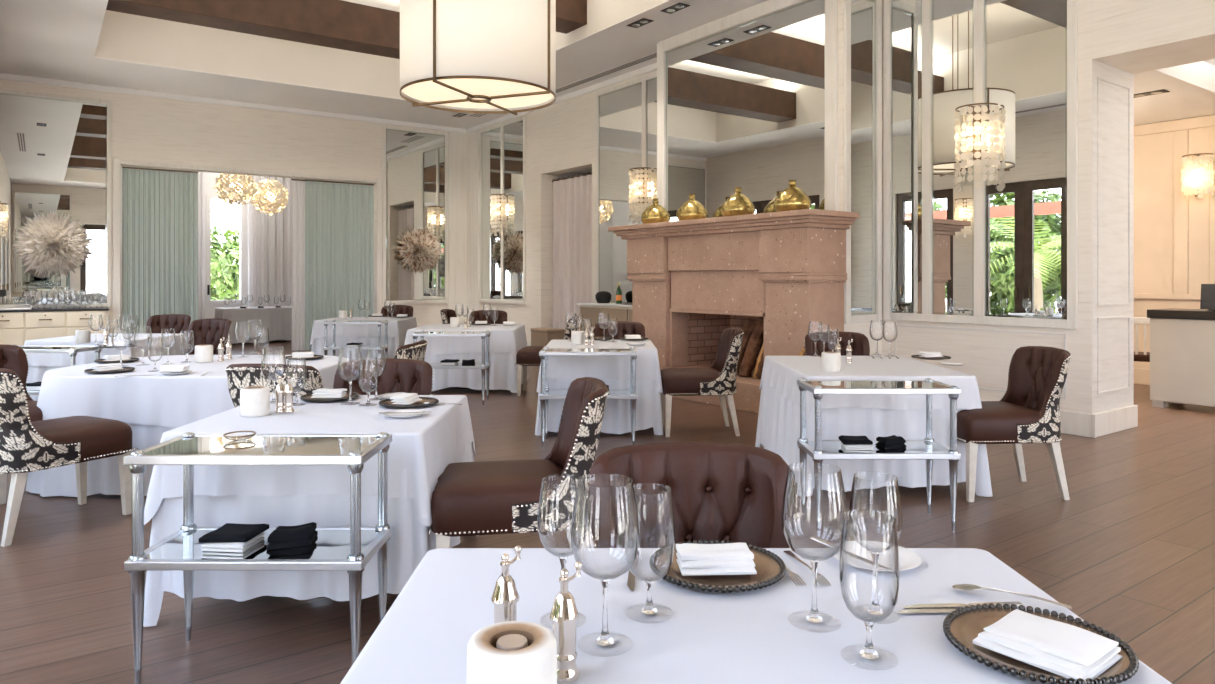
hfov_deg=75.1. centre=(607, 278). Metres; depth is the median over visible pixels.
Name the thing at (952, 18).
mirror glass
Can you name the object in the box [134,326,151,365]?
glass
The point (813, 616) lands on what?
glass
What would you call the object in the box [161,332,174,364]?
wine glass
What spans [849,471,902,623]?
wine glass
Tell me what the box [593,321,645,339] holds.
dining chair
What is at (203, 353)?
candle holder
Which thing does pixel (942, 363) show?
bread plate
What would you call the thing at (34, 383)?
napkin
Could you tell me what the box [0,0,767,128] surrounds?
ceiling
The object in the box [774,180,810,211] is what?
cloche
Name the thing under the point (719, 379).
dining chair
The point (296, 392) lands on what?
water goblet
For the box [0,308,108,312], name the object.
countertop
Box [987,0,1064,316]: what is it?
mirror glass
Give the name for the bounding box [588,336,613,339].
charger plate
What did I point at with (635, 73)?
trim
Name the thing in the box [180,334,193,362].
water goblet
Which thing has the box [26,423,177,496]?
tablecloth
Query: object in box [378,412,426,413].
table knife
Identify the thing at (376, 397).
wine glass
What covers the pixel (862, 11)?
mirror glass
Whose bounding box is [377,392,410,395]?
table knife
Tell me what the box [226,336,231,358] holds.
pepper mill
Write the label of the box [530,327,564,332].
cushion
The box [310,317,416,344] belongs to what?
tablecloth
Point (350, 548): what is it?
console table
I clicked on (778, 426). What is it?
tablecloth
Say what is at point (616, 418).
tablecloth
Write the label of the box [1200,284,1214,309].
terminal
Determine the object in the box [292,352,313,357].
folded napkin
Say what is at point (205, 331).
dining chair
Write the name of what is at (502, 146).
wall mirror
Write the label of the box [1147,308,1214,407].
counter
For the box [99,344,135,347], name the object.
charger plate
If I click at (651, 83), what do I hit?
mirror glass
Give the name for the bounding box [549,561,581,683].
pepper mill
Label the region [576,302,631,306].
countertop
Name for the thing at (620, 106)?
mirror glass
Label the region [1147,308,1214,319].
countertop
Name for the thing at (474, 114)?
ceiling vent
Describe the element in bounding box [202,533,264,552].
napkin stack
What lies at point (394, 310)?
dining chair
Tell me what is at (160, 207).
curtain
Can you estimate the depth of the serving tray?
11.86 m
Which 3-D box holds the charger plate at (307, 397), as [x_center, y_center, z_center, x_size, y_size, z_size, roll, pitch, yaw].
[-1.400,0.598,3.985,0.281,0.020,0.281,0,0,-22]
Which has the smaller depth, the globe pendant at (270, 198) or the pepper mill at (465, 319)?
the pepper mill at (465, 319)
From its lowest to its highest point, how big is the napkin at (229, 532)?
0.024 m
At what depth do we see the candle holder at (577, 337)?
7.29 m
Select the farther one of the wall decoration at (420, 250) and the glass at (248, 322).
the wall decoration at (420, 250)
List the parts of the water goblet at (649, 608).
stem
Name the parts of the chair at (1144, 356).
rail, seat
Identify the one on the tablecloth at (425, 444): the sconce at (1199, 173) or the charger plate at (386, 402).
the charger plate at (386, 402)
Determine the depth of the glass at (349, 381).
3.83 m
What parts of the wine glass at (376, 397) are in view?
stem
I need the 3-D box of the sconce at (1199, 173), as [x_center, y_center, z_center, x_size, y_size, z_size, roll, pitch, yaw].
[7.146,-1.241,9.599,0.196,0.557,0.342,0,0,-36]
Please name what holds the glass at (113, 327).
on the tablecloth at (155, 398)
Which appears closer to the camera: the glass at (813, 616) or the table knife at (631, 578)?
the glass at (813, 616)
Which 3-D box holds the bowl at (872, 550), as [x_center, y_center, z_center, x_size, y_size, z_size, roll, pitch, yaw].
[0.485,0.425,1.430,0.092,0.135,0.092,0,0,0]
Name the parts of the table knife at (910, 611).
blade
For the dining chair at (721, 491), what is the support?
on the floor
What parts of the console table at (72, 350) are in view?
shelf frame, glass, frame, post, post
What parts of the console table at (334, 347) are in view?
post, post, glass, shelf glass, frame, shelf frame, post, post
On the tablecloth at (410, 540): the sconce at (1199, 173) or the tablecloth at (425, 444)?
the tablecloth at (425, 444)
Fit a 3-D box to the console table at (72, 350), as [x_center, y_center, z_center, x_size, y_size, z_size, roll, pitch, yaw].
[-4.830,0.969,6.760,0.790,0.783,0.380,0,0,0]
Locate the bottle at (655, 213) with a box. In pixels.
[641,198,670,223]
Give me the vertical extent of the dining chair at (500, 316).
0.919 m
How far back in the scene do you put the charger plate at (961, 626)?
1.29 m
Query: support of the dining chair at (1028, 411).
on the floor
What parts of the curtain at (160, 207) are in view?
rod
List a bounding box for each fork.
[783,550,830,585]
[786,566,805,585]
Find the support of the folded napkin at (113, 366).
on the charger plate at (125, 368)
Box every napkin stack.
[26,386,40,389]
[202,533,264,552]
[441,362,458,364]
[841,442,873,449]
[973,609,1122,683]
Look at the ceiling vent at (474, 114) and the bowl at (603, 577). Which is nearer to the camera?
the bowl at (603, 577)
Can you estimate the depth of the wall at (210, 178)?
17.42 m
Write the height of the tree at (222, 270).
3.231 m
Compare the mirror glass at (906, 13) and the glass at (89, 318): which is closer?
the glass at (89, 318)
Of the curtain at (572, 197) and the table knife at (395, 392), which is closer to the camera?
the table knife at (395, 392)
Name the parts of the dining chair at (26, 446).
leg, backrest, nailhead trim, seat, leg, leg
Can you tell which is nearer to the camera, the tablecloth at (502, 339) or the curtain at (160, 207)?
the tablecloth at (502, 339)
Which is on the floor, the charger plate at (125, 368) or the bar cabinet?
the bar cabinet
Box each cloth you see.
[266,522,317,549]
[462,359,474,364]
[875,435,905,449]
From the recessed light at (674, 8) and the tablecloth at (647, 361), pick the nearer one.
the tablecloth at (647, 361)
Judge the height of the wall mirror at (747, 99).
2.550 m
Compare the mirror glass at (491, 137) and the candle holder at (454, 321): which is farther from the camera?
the mirror glass at (491, 137)
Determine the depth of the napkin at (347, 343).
10.85 m
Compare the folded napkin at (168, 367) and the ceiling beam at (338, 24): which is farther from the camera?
the ceiling beam at (338, 24)
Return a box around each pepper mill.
[103,326,109,344]
[217,337,224,360]
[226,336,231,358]
[274,373,285,412]
[283,374,294,412]
[464,314,467,327]
[491,545,521,623]
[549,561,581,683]
[584,326,588,344]
[589,326,594,344]
[835,337,841,353]
[846,339,852,362]
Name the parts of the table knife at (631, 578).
blade, handle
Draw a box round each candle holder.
[75,330,90,342]
[195,345,212,362]
[240,386,269,416]
[339,310,346,318]
[450,317,459,326]
[467,621,556,683]
[571,330,584,344]
[821,352,840,371]
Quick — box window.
[206,195,244,303]
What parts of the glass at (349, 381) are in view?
stem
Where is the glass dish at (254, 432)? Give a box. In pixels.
[223,431,255,439]
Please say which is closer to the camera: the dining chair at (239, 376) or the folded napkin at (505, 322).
the dining chair at (239, 376)
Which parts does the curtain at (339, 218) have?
rod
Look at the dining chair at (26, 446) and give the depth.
4.17 m
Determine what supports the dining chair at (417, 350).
on the floor
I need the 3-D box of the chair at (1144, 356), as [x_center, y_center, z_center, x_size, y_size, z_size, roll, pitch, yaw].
[6.144,0.900,9.099,0.444,0.920,0.459,0,0,34]
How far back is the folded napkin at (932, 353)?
5.98 m
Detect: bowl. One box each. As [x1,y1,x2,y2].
[261,347,285,379]
[338,348,362,380]
[358,360,377,391]
[571,475,639,579]
[781,462,847,560]
[849,471,902,551]
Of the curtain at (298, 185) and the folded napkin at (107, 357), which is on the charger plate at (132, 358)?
the folded napkin at (107, 357)
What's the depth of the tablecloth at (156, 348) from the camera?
7.77 m
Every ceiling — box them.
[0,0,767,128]
[1134,59,1214,125]
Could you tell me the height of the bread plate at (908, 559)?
0.014 m
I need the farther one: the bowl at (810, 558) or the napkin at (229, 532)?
the napkin at (229, 532)
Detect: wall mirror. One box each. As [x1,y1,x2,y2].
[0,89,110,307]
[382,125,447,303]
[479,115,525,303]
[596,72,656,302]
[657,0,837,220]
[844,0,881,322]
[883,0,1077,328]
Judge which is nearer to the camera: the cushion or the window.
the cushion
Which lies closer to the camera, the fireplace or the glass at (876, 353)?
the glass at (876, 353)
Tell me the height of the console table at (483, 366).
0.783 m
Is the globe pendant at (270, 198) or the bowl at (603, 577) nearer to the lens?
the bowl at (603, 577)
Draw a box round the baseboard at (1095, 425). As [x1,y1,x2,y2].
[527,341,1137,437]
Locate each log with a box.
[737,319,756,374]
[739,317,763,376]
[753,342,763,378]
[798,347,806,355]
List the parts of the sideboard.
drawer, cabinet door, drawer, cabinet door, drawer, cabinet door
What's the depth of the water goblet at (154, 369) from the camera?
5.19 m
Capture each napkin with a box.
[26,382,41,385]
[91,363,123,370]
[102,354,129,360]
[107,341,129,345]
[160,364,189,370]
[199,523,268,542]
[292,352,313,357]
[311,388,346,397]
[346,343,362,344]
[390,393,421,403]
[396,314,407,316]
[440,359,458,362]
[475,321,486,323]
[503,321,514,324]
[625,335,640,338]
[676,543,756,575]
[839,435,872,444]
[918,351,942,356]
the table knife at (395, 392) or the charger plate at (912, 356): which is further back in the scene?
the charger plate at (912, 356)
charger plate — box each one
[84,367,134,373]
[94,357,138,362]
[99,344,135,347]
[284,355,323,359]
[300,391,358,401]
[379,397,438,407]
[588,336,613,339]
[620,337,647,340]
[649,539,785,592]
[911,355,950,359]
[943,603,1138,683]
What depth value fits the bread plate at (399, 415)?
3.51 m
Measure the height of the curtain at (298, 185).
3.209 m
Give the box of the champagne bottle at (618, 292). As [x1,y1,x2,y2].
[616,283,621,303]
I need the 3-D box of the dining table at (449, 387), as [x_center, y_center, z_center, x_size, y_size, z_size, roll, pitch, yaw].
[-1.750,0.991,10.000,1.236,0.737,1.176,0,0,0]
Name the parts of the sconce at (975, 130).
stem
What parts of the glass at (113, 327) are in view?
stem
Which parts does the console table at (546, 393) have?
post, leg, post, leg, frame, shelf glass, shelf frame, glass, post, leg, post, leg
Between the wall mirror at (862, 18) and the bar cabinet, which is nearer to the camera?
the wall mirror at (862, 18)
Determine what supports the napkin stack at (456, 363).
on the console table at (483, 366)
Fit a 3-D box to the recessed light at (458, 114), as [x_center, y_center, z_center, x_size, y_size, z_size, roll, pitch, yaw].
[-2.838,-3.134,15.172,0.160,0.012,0.340,0,0,-36]
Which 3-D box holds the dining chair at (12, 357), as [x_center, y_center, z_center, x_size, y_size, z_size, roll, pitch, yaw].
[-3.876,0.901,5.099,0.742,0.919,0.541,0,0,22]
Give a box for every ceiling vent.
[469,113,485,116]
[556,52,656,92]
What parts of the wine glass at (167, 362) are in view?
stem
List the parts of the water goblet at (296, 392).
stem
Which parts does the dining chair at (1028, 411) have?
leg, seat, nailhead trim, leg, backrest, leg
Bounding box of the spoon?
[952,584,1071,608]
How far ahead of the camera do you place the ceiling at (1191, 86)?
8.46 m
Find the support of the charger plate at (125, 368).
on the tablecloth at (155, 398)
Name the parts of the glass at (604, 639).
stem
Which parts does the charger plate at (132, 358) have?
plate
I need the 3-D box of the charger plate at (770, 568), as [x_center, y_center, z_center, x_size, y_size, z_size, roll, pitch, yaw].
[0.228,0.598,1.645,0.281,0.020,0.281,0,0,22]
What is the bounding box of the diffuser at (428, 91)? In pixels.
[402,78,552,107]
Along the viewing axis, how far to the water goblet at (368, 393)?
3.79 m
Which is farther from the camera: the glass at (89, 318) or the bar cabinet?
the bar cabinet
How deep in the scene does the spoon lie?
1.50 m
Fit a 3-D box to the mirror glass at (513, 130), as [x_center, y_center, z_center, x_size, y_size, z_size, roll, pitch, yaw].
[-1.785,-1.275,15.029,0.009,3.370,0.780,0,0,-36]
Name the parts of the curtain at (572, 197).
rod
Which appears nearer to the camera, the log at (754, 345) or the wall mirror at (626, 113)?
the log at (754, 345)
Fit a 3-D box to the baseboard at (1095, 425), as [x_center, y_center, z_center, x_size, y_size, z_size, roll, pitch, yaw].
[0.964,1.260,11.925,0.890,0.200,12.170,0,0,-36]
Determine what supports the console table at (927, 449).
on the floor
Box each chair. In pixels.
[0,344,42,504]
[0,368,137,546]
[146,314,190,337]
[180,318,231,354]
[226,363,323,407]
[333,358,432,394]
[381,305,412,316]
[394,340,427,360]
[429,377,608,548]
[440,309,456,323]
[469,310,507,323]
[515,316,579,395]
[586,442,797,547]
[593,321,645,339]
[660,328,743,436]
[804,331,869,355]
[957,346,1070,501]
[1134,317,1149,361]
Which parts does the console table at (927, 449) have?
leg, post, post, leg, shelf glass, glass, frame, shelf frame, post, leg, post, leg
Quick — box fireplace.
[608,209,859,413]
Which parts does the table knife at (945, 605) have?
blade, handle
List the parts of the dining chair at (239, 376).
backrest, nailhead trim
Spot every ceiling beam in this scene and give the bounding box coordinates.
[106,0,399,58]
[556,0,586,33]
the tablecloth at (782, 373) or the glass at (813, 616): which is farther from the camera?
the tablecloth at (782, 373)
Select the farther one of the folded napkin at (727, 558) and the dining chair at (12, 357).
the dining chair at (12, 357)
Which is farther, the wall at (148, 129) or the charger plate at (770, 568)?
the wall at (148, 129)
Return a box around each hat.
[11,210,94,276]
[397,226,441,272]
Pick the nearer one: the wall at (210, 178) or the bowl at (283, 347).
the bowl at (283, 347)
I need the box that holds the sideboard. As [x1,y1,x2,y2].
[0,308,108,345]
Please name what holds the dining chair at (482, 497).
on the floor
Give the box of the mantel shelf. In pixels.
[608,209,859,239]
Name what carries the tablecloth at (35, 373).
on the dining table
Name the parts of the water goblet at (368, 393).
stem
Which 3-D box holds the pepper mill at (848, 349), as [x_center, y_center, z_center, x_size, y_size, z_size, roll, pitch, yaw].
[1.739,0.522,5.689,0.047,0.174,0.047,0,0,34]
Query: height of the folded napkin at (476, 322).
0.035 m
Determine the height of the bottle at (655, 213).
0.352 m
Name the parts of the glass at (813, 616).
stem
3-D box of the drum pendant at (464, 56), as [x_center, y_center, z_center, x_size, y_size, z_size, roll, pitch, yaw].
[-1.180,-2.946,7.250,1.408,2.628,1.408,0,0,0]
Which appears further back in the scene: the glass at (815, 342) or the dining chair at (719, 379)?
the dining chair at (719, 379)
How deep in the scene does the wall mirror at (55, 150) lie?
12.47 m
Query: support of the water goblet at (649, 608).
on the tablecloth at (764, 635)
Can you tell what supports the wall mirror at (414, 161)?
attached to the wall at (148, 129)
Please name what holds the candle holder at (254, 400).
on the tablecloth at (425, 444)
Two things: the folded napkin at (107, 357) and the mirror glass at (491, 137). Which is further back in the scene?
the mirror glass at (491, 137)
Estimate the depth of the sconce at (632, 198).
11.58 m
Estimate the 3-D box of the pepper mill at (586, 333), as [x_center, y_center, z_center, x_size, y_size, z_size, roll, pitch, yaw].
[-0.192,0.522,7.229,0.047,0.174,0.047,0,0,-12]
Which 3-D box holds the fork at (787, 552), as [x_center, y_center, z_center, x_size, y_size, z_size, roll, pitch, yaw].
[0.415,0.603,1.659,0.021,0.010,0.202,0,0,-10]
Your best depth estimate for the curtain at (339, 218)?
15.16 m
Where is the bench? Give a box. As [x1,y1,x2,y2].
[530,327,564,345]
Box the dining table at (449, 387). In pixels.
[449,387,470,388]
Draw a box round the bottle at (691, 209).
[676,194,707,220]
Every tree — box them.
[211,200,231,238]
[211,222,239,299]
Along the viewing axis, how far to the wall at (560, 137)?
7.05 m
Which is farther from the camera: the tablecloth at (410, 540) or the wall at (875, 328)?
the wall at (875, 328)
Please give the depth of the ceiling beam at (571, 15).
10.17 m
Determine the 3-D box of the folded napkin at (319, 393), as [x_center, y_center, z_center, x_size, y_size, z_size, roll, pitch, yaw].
[-1.400,0.575,3.974,0.150,0.035,0.097,0,0,0]
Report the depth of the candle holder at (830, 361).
5.15 m
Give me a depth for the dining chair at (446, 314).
11.28 m
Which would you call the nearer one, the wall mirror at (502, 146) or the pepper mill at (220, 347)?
the pepper mill at (220, 347)
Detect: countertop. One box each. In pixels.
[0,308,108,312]
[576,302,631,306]
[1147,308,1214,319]
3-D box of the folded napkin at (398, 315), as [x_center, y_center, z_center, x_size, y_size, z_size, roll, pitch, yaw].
[-3.206,0.575,12.329,0.150,0.035,0.097,0,0,0]
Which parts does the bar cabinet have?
cabinet door, cabinet door, cabinet door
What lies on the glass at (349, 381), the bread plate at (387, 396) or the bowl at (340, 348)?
the bowl at (340, 348)
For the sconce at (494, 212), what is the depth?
15.20 m
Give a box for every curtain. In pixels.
[122,166,197,345]
[194,171,204,318]
[247,175,337,306]
[291,179,304,350]
[305,179,373,349]
[552,172,591,332]
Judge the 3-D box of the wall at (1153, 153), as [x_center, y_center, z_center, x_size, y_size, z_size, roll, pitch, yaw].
[6.460,-0.490,7.643,4.040,3.700,9.600,0,0,-36]
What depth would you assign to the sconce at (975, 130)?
7.39 m
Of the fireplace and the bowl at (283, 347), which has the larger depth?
the fireplace
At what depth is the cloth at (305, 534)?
2.77 m
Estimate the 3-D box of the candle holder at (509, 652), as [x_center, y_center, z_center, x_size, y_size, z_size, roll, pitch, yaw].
[-0.129,0.547,1.070,0.122,0.123,0.122,0,0,0]
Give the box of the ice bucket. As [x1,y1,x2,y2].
[595,291,611,302]
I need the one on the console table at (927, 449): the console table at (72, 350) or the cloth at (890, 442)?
the cloth at (890, 442)
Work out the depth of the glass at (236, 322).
6.12 m
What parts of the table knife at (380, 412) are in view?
handle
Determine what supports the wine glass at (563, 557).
on the tablecloth at (764, 635)
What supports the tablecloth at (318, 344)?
on the dining table
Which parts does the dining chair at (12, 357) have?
leg, backrest, seat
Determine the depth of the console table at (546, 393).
6.36 m
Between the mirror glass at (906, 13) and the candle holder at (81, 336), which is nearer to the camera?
the candle holder at (81, 336)
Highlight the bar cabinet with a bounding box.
[576,302,631,339]
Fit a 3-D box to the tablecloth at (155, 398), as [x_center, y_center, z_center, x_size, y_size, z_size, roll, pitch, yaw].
[-2.842,0.829,5.619,1.898,0.439,1.500,0,0,0]
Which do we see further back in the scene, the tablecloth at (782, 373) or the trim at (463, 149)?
the trim at (463, 149)
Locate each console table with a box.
[14,344,102,394]
[124,432,392,683]
[323,320,388,357]
[412,330,490,404]
[539,347,636,446]
[797,378,960,530]
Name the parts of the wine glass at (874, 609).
stem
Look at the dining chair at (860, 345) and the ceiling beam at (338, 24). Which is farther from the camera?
the ceiling beam at (338, 24)
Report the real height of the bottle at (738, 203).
0.352 m
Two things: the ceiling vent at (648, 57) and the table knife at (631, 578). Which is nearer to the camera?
the table knife at (631, 578)
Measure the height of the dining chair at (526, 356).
0.919 m
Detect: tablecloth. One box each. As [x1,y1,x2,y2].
[24,334,186,365]
[26,365,68,400]
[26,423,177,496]
[37,355,348,426]
[143,442,478,626]
[144,395,475,525]
[215,306,291,343]
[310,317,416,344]
[311,335,405,360]
[340,548,1171,683]
[404,324,526,361]
[424,346,528,392]
[535,378,663,434]
[536,340,662,392]
[755,383,992,496]
[759,356,981,419]
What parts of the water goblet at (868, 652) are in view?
stem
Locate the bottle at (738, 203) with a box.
[721,187,754,216]
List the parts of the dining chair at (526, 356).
leg, leg, seat, backrest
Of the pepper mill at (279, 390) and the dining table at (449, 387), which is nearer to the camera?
the pepper mill at (279, 390)
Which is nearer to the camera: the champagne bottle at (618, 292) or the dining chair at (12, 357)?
the dining chair at (12, 357)
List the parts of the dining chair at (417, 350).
backrest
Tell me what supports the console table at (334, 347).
on the floor
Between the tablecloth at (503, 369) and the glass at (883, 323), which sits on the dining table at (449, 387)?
the tablecloth at (503, 369)
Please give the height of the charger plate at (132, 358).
0.020 m
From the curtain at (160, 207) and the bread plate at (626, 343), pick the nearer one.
the bread plate at (626, 343)
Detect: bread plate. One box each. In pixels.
[159,370,191,374]
[378,393,401,398]
[383,409,425,417]
[626,343,645,344]
[829,541,921,571]
[938,362,966,365]
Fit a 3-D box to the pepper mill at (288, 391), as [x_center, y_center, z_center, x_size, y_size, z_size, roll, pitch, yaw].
[-1.452,0.522,3.600,0.047,0.174,0.047,0,0,30]
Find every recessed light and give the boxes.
[453,113,466,116]
[626,18,653,27]
[661,2,689,13]
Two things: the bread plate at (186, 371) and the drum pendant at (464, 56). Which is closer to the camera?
the bread plate at (186, 371)
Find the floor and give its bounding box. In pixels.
[0,340,1214,683]
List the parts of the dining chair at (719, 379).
leg, leg, seat, nailhead trim, backrest, leg, leg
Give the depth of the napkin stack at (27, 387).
6.67 m
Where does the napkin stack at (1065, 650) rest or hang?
on the charger plate at (961, 626)
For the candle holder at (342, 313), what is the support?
on the tablecloth at (396, 327)
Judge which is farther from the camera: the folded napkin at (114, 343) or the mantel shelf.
the mantel shelf
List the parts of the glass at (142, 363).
stem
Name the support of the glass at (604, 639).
on the tablecloth at (764, 635)
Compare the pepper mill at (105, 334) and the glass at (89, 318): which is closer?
the pepper mill at (105, 334)
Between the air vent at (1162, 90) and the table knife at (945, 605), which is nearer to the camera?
the table knife at (945, 605)
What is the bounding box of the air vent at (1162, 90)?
[1134,89,1169,97]
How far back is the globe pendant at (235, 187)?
14.96 m
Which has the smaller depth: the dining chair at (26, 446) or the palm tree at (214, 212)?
the dining chair at (26, 446)
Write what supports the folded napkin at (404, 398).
on the charger plate at (386, 402)
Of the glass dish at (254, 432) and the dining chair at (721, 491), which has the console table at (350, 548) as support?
the glass dish at (254, 432)
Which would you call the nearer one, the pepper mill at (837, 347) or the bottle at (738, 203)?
the pepper mill at (837, 347)
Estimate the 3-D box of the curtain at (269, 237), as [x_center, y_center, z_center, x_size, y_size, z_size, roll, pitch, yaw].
[-7.235,-0.715,18.293,2.060,4.109,0.100,0,0,-36]
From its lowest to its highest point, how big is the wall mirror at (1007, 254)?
3.460 m
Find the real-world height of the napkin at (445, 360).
0.024 m
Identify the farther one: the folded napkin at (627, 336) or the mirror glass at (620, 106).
the mirror glass at (620, 106)
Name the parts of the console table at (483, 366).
frame, glass, shelf glass, shelf frame, post, leg, post, leg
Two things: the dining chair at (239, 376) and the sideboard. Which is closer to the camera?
the dining chair at (239, 376)
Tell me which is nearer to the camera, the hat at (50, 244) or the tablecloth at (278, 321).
the hat at (50, 244)
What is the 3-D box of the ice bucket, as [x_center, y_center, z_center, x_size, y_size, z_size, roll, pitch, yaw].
[-0.062,0.286,12.130,0.250,0.183,0.250,0,0,0]
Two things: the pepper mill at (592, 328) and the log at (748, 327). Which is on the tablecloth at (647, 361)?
the pepper mill at (592, 328)
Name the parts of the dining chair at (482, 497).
leg, seat, arm, backrest, leg, leg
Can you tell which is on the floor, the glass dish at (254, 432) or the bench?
the bench
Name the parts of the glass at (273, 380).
stem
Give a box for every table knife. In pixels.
[115,375,144,376]
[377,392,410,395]
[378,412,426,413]
[627,550,639,591]
[810,536,891,569]
[897,608,1010,613]
[903,601,1022,608]
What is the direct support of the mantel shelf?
attached to the fireplace
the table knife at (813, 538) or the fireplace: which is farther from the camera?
the fireplace
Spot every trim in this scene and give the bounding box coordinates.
[0,63,656,132]
[113,130,479,333]
[894,77,1129,398]
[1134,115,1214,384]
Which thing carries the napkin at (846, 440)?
on the napkin stack at (846, 447)
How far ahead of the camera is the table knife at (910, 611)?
1.44 m
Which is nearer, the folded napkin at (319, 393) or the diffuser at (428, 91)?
the folded napkin at (319, 393)
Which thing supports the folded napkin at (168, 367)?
on the bread plate at (186, 371)
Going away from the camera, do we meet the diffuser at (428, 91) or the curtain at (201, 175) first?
the diffuser at (428, 91)
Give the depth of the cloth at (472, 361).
8.61 m
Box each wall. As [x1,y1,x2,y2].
[0,79,467,333]
[121,166,369,333]
[480,0,1214,413]
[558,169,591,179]
[659,0,881,364]
[1134,115,1209,368]
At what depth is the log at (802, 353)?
7.68 m
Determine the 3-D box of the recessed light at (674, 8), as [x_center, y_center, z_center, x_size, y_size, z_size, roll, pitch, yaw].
[0.785,-3.134,9.168,0.160,0.012,0.340,0,0,-36]
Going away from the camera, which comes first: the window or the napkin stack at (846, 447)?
the napkin stack at (846, 447)
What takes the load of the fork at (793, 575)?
on the tablecloth at (764, 635)
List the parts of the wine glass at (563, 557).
stem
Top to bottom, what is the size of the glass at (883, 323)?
0.272 m
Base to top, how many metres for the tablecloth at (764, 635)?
0.350 m
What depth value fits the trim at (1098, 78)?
7.14 m
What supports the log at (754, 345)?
on the fireplace
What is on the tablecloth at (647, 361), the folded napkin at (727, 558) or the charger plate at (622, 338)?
the charger plate at (622, 338)
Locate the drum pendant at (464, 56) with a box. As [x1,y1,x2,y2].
[400,0,555,114]
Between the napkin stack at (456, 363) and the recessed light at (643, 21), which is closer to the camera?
the napkin stack at (456, 363)
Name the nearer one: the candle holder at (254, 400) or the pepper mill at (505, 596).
the pepper mill at (505, 596)
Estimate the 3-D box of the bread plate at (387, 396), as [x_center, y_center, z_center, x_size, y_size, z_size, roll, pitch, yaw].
[-1.070,0.601,4.020,0.188,0.014,0.188,0,0,0]
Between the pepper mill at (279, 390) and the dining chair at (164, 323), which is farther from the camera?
the dining chair at (164, 323)
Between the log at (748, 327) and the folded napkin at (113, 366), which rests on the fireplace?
the log at (748, 327)
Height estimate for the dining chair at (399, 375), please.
0.919 m
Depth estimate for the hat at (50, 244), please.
12.16 m
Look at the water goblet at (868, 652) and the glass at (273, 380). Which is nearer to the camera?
the water goblet at (868, 652)
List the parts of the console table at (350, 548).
leg, post, post, leg, frame, shelf frame, glass, shelf glass, post, leg, post, leg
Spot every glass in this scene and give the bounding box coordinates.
[89,318,102,342]
[111,327,130,365]
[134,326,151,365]
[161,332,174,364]
[235,322,250,356]
[247,322,262,352]
[261,347,285,403]
[338,348,362,404]
[367,350,385,399]
[482,128,500,297]
[504,121,522,298]
[537,474,588,569]
[571,475,639,645]
[600,84,640,301]
[647,79,656,206]
[781,462,847,632]
[808,321,822,355]
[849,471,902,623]
[851,0,874,312]
[869,323,884,354]
[882,323,897,355]
[893,0,920,311]
[934,0,971,312]
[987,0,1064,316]
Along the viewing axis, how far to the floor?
3.95 m
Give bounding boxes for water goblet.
[147,341,162,371]
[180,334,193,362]
[286,359,306,405]
[358,360,377,405]
[624,483,674,620]
[839,509,899,658]
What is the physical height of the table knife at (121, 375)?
0.005 m
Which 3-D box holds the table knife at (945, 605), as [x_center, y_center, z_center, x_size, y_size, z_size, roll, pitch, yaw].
[0.656,0.605,1.463,0.227,0.005,0.018,0,0,-3]
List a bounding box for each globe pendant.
[213,173,256,205]
[250,177,287,214]
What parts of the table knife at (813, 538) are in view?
handle, blade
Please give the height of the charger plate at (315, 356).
0.020 m
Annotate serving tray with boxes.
[0,308,30,309]
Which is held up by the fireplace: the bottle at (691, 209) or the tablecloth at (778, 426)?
the bottle at (691, 209)
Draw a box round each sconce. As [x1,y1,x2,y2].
[490,194,506,235]
[628,167,651,222]
[954,103,999,191]
[1180,153,1214,198]
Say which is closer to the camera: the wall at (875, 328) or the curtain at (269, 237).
the wall at (875, 328)
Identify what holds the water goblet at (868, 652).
on the tablecloth at (764, 635)
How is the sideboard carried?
on the floor
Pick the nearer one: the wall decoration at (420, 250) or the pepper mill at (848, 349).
the pepper mill at (848, 349)

